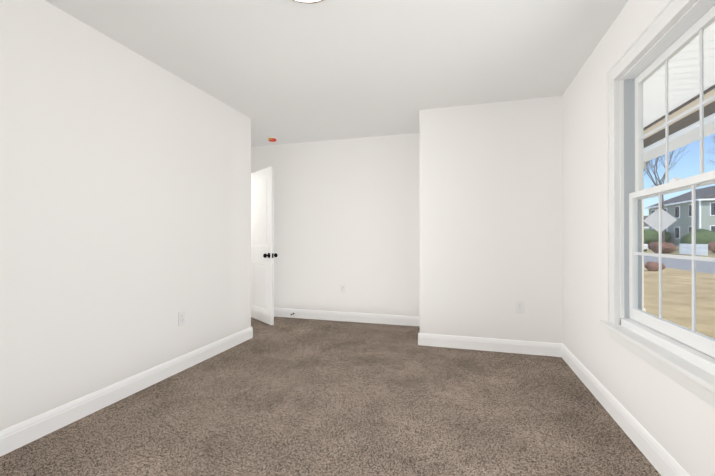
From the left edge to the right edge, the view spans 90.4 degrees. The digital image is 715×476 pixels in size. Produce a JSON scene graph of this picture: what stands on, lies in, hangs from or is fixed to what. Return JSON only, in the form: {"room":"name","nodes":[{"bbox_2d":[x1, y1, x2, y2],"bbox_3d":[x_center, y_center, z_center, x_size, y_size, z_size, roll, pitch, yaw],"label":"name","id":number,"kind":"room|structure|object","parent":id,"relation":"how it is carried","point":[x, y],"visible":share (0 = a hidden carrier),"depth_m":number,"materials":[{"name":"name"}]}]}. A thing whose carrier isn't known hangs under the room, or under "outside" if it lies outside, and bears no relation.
{"room":"empty bedroom","nodes":[
{"label":"empty bedroom","id":0,"kind":"room"},
{"bbox_2d":[0,0,250,430],"bbox_3d":[-1.898,-0.118,1.885,0.150,2.470,4.450,0,0,16],"label":"wall","id":1,"kind":"structure","parent":0,"point":[125,206],"depth_m":2.35,"materials":[{"name":"white paint"}]},
{"bbox_2d":[0,327,252,456],"bbox_3d":[-1.796,1.054,1.937,0.015,0.125,4.315,0,0,16],"label":"baseboard","id":2,"kind":"structure","parent":1,"relation":"attached to","point":[16,436],"depth_m":2.34,"materials":[{"name":"white paint"}]},
{"bbox_2d":[178,311,184,325],"bbox_3d":[-1.485,0.680,3.006,0.008,0.120,0.073,0,0,16],"label":"outlet","id":3,"kind":"object","parent":1,"relation":"attached to","point":[181,318],"visible":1,"depth_m":3.00,"materials":[{"name":"white plastic"}]},
{"bbox_2d":[0,317,660,475],"bbox_3d":[-1.133,1.168,2.294,5.525,0.100,5.675,0,0,16],"label":"floor","id":4,"kind":"structure","parent":0,"point":[284,396],"depth_m":2.19,"materials":[{"name":"carpet"}]},
{"bbox_2d":[251,133,419,315],"bbox_3d":[-0.354,-0.108,4.948,5.525,2.470,0.150,0,0,16],"label":"wall","id":5,"kind":"structure","parent":0,"point":[346,212],"depth_m":4.81,"materials":[{"name":"white paint"}]},
{"bbox_2d":[251,166,277,324],"bbox_3d":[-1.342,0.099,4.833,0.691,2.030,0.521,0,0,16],"label":"door","id":6,"kind":"structure","parent":5,"relation":"in","point":[263,255],"depth_m":4.73,"materials":[{"name":"white paint"}]},
{"bbox_2d":[340,284,344,292],"bbox_3d":[-0.199,0.686,4.818,0.073,0.120,0.008,0,0,16],"label":"outlet","id":7,"kind":"object","parent":5,"relation":"attached to","point":[342,288],"visible":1,"depth_m":4.82,"materials":[{"name":"white plastic"}]},
{"bbox_2d":[274,308,419,326],"bbox_3d":[-0.356,1.064,4.859,2.570,0.125,0.015,0,0,16],"label":"baseboard","id":8,"kind":"structure","parent":5,"relation":"attached to","point":[278,312],"depth_m":4.78,"materials":[{"name":"white paint"}]},
{"bbox_2d":[45,0,628,146],"bbox_3d":[-1.133,-1.402,2.302,5.525,0.100,5.675,0,0,16],"label":"ceiling","id":9,"kind":"structure","parent":0,"point":[287,71],"depth_m":2.57,"materials":[{"name":"white paint"}]},
{"bbox_2d":[267,136,277,141],"bbox_3d":[-1.140,-1.321,4.761,0.148,0.046,0.148,0,0,16],"label":"smoke detector","id":10,"kind":"object","parent":9,"relation":"attached to","point":[272,138],"visible":0.98,"depth_m":4.72,"materials":[{"name":"white plastic"}]},
{"bbox_2d":[292,0,323,3],"bbox_3d":[-0.277,-1.327,1.855,0.315,0.052,0.315,0,0,16],"label":"flush-mount ceiling light","id":11,"kind":"object","parent":9,"relation":"attached to","point":[308,1],"visible":1,"depth_m":1.98,"materials":[{"name":"white glass"}]},
{"bbox_2d":[419,96,562,342],"bbox_3d":[1.409,-0.112,3.932,1.340,2.470,0.805,0,0,16],"label":"wall bump-out","id":12,"kind":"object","parent":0,"point":[490,207],"visible":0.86,"depth_m":3.53,"materials":[{"name":"white paint"}]},
{"bbox_2d":[418,332,559,356],"bbox_3d":[1.266,1.060,3.543,1.315,0.125,0.015,0,0,16],"label":"baseboard","id":13,"kind":"structure","parent":12,"relation":"attached to","point":[424,339],"depth_m":3.52,"materials":[{"name":"white paint"}]},
{"bbox_2d":[516,301,523,312],"bbox_3d":[1.582,0.672,3.455,0.073,0.120,0.008,0,0,16],"label":"outlet","id":14,"kind":"object","parent":12,"relation":"attached to","point":[519,306],"visible":1,"depth_m":3.45,"materials":[{"name":"white plastic"}]},
{"bbox_2d":[562,0,714,475],"bbox_3d":[1.441,-0.119,1.463,0.115,2.470,5.525,0,0,16],"label":"wall","id":15,"kind":"structure","parent":0,"point":[675,420],"depth_m":2.42,"materials":[{"name":"white paint"}]},
{"bbox_2d":[560,343,689,475],"bbox_3d":[1.287,1.052,1.164,0.015,0.125,4.570,0,0,16],"label":"baseboard","id":16,"kind":"structure","parent":15,"relation":"attached to","point":[661,459],"depth_m":2.01,"materials":[{"name":"white paint"}]},
{"bbox_2d":[599,0,714,407],"bbox_3d":[1.343,-0.217,1.187,0.207,1.691,2.266,0,0,16],"label":"window","id":17,"kind":"structure","parent":15,"relation":"in","point":[691,22],"depth_m":1.86,"materials":[{"name":"white plastic"}]},
{"label":"outside","id":18,"kind":"structure","parent":0,"visible":0},
{"bbox_2d":[644,246,714,257],"bbox_3d":[48.844,0.099,27.331,42.000,3.800,160.000,0,0,16],"label":"lawn","id":19,"kind":"structure","parent":18,"point":[688,254],"depth_m":34.33,"materials":[{"name":"beige plant"}]},
{"bbox_2d":[644,216,648,229],"bbox_3d":[54.538,-1.125,71.523,12.840,6.600,12.840,0,0,16],"label":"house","id":20,"kind":"structure","parent":19,"relation":"on","point":[646,225],"depth_m":65.92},
{"bbox_2d":[644,230,670,243],"bbox_3d":[40.280,0.115,48.821,4.101,2.583,3.423,0,0,16],"label":"shrub","id":21,"kind":"object","parent":19,"relation":"on","point":[651,239],"depth_m":47.77,"materials":[{"name":"green plant"}]},
{"bbox_2d":[648,242,675,253],"bbox_3d":[31.254,0.987,36.514,2.055,1.233,2.187,0,0,16],"label":"shrub","id":22,"kind":"object","parent":19,"relation":"on","point":[655,245],"depth_m":35.94,"materials":[{"name":"brown plant"}]},
{"bbox_2d":[644,145,687,241],"bbox_3d":[34.563,-5.977,42.154,8.214,14.791,7.371,0,0,16],"label":"tree","id":23,"kind":"object","parent":19,"relation":"on","point":[656,184],"depth_m":40.98,"materials":[{"name":"brown plant"}]},
{"bbox_2d":[644,185,714,245],"bbox_3d":[48.164,-2.590,46.301,12.840,9.200,12.840,0,0,16],"label":"house","id":24,"kind":"structure","parent":19,"relation":"on","point":[706,217],"depth_m":45.13,"materials":[{"name":"grey"}]},
{"bbox_2d":[679,244,707,255],"bbox_3d":[30.823,1.033,32.654,0.042,1.000,4.145,0,0,16],"label":"fence","id":25,"kind":"object","parent":19,"relation":"on","point":[686,246],"depth_m":32.09,"materials":[{"name":"white plastic"}]},
{"bbox_2d":[680,228,714,249],"bbox_3d":[36.025,0.293,37.362,3.603,2.621,3.638,0,0,16],"label":"shrub","id":26,"kind":"object","parent":19,"relation":"on","point":[706,235],"depth_m":36.43,"materials":[{"name":"green plant"}]},
{"bbox_2d":[706,241,714,251],"bbox_3d":[32.953,0.836,32.489,1.718,1.093,1.734,0,0,16],"label":"shrub","id":27,"kind":"object","parent":19,"relation":"on","point":[711,245],"depth_m":32.27,"materials":[{"name":"brown plant"}]},
{"bbox_2d":[644,256,714,273],"bbox_3d":[25.338,1.887,34.235,7.000,0.270,160.000,0,0,16],"label":"asphalt","id":28,"kind":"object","parent":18,"point":[670,262],"depth_m":22.98,"materials":[{"name":"grey asphalt"}]},
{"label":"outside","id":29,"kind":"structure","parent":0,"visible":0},
{"bbox_2d":[644,264,714,338],"bbox_3d":[-2.484,1.898,42.414,51.000,0.300,160.000,0,0,16],"label":"lawn","id":30,"kind":"structure","parent":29,"point":[683,296],"depth_m":9.80,"materials":[{"name":"beige plant"}]},
{"bbox_2d":[644,261,664,270],"bbox_3d":[15.003,1.434,17.952,0.785,0.506,0.748,0,0,16],"label":"shrub","id":31,"kind":"object","parent":30,"relation":"on","point":[654,265],"depth_m":17.76,"materials":[{"name":"brown plant"}]},
{"bbox_2d":[644,208,676,231],"bbox_3d":[12.981,0.170,15.241,1.003,2.980,0.512,0,0,16],"label":"sign","id":32,"kind":"object","parent":30,"relation":"on","point":[668,220],"depth_m":15.27,"materials":[{"name":"beige"}]},
{"bbox_2d":[642,22,714,311],"bbox_3d":[2.379,0.049,0.861,2.025,3.530,15.000,0,0,16],"label":"porch","id":33,"kind":"object","parent":30,"relation":"on","point":[689,73],"depth_m":3.83,"materials":[{"name":"white painted wood"}]}
]}

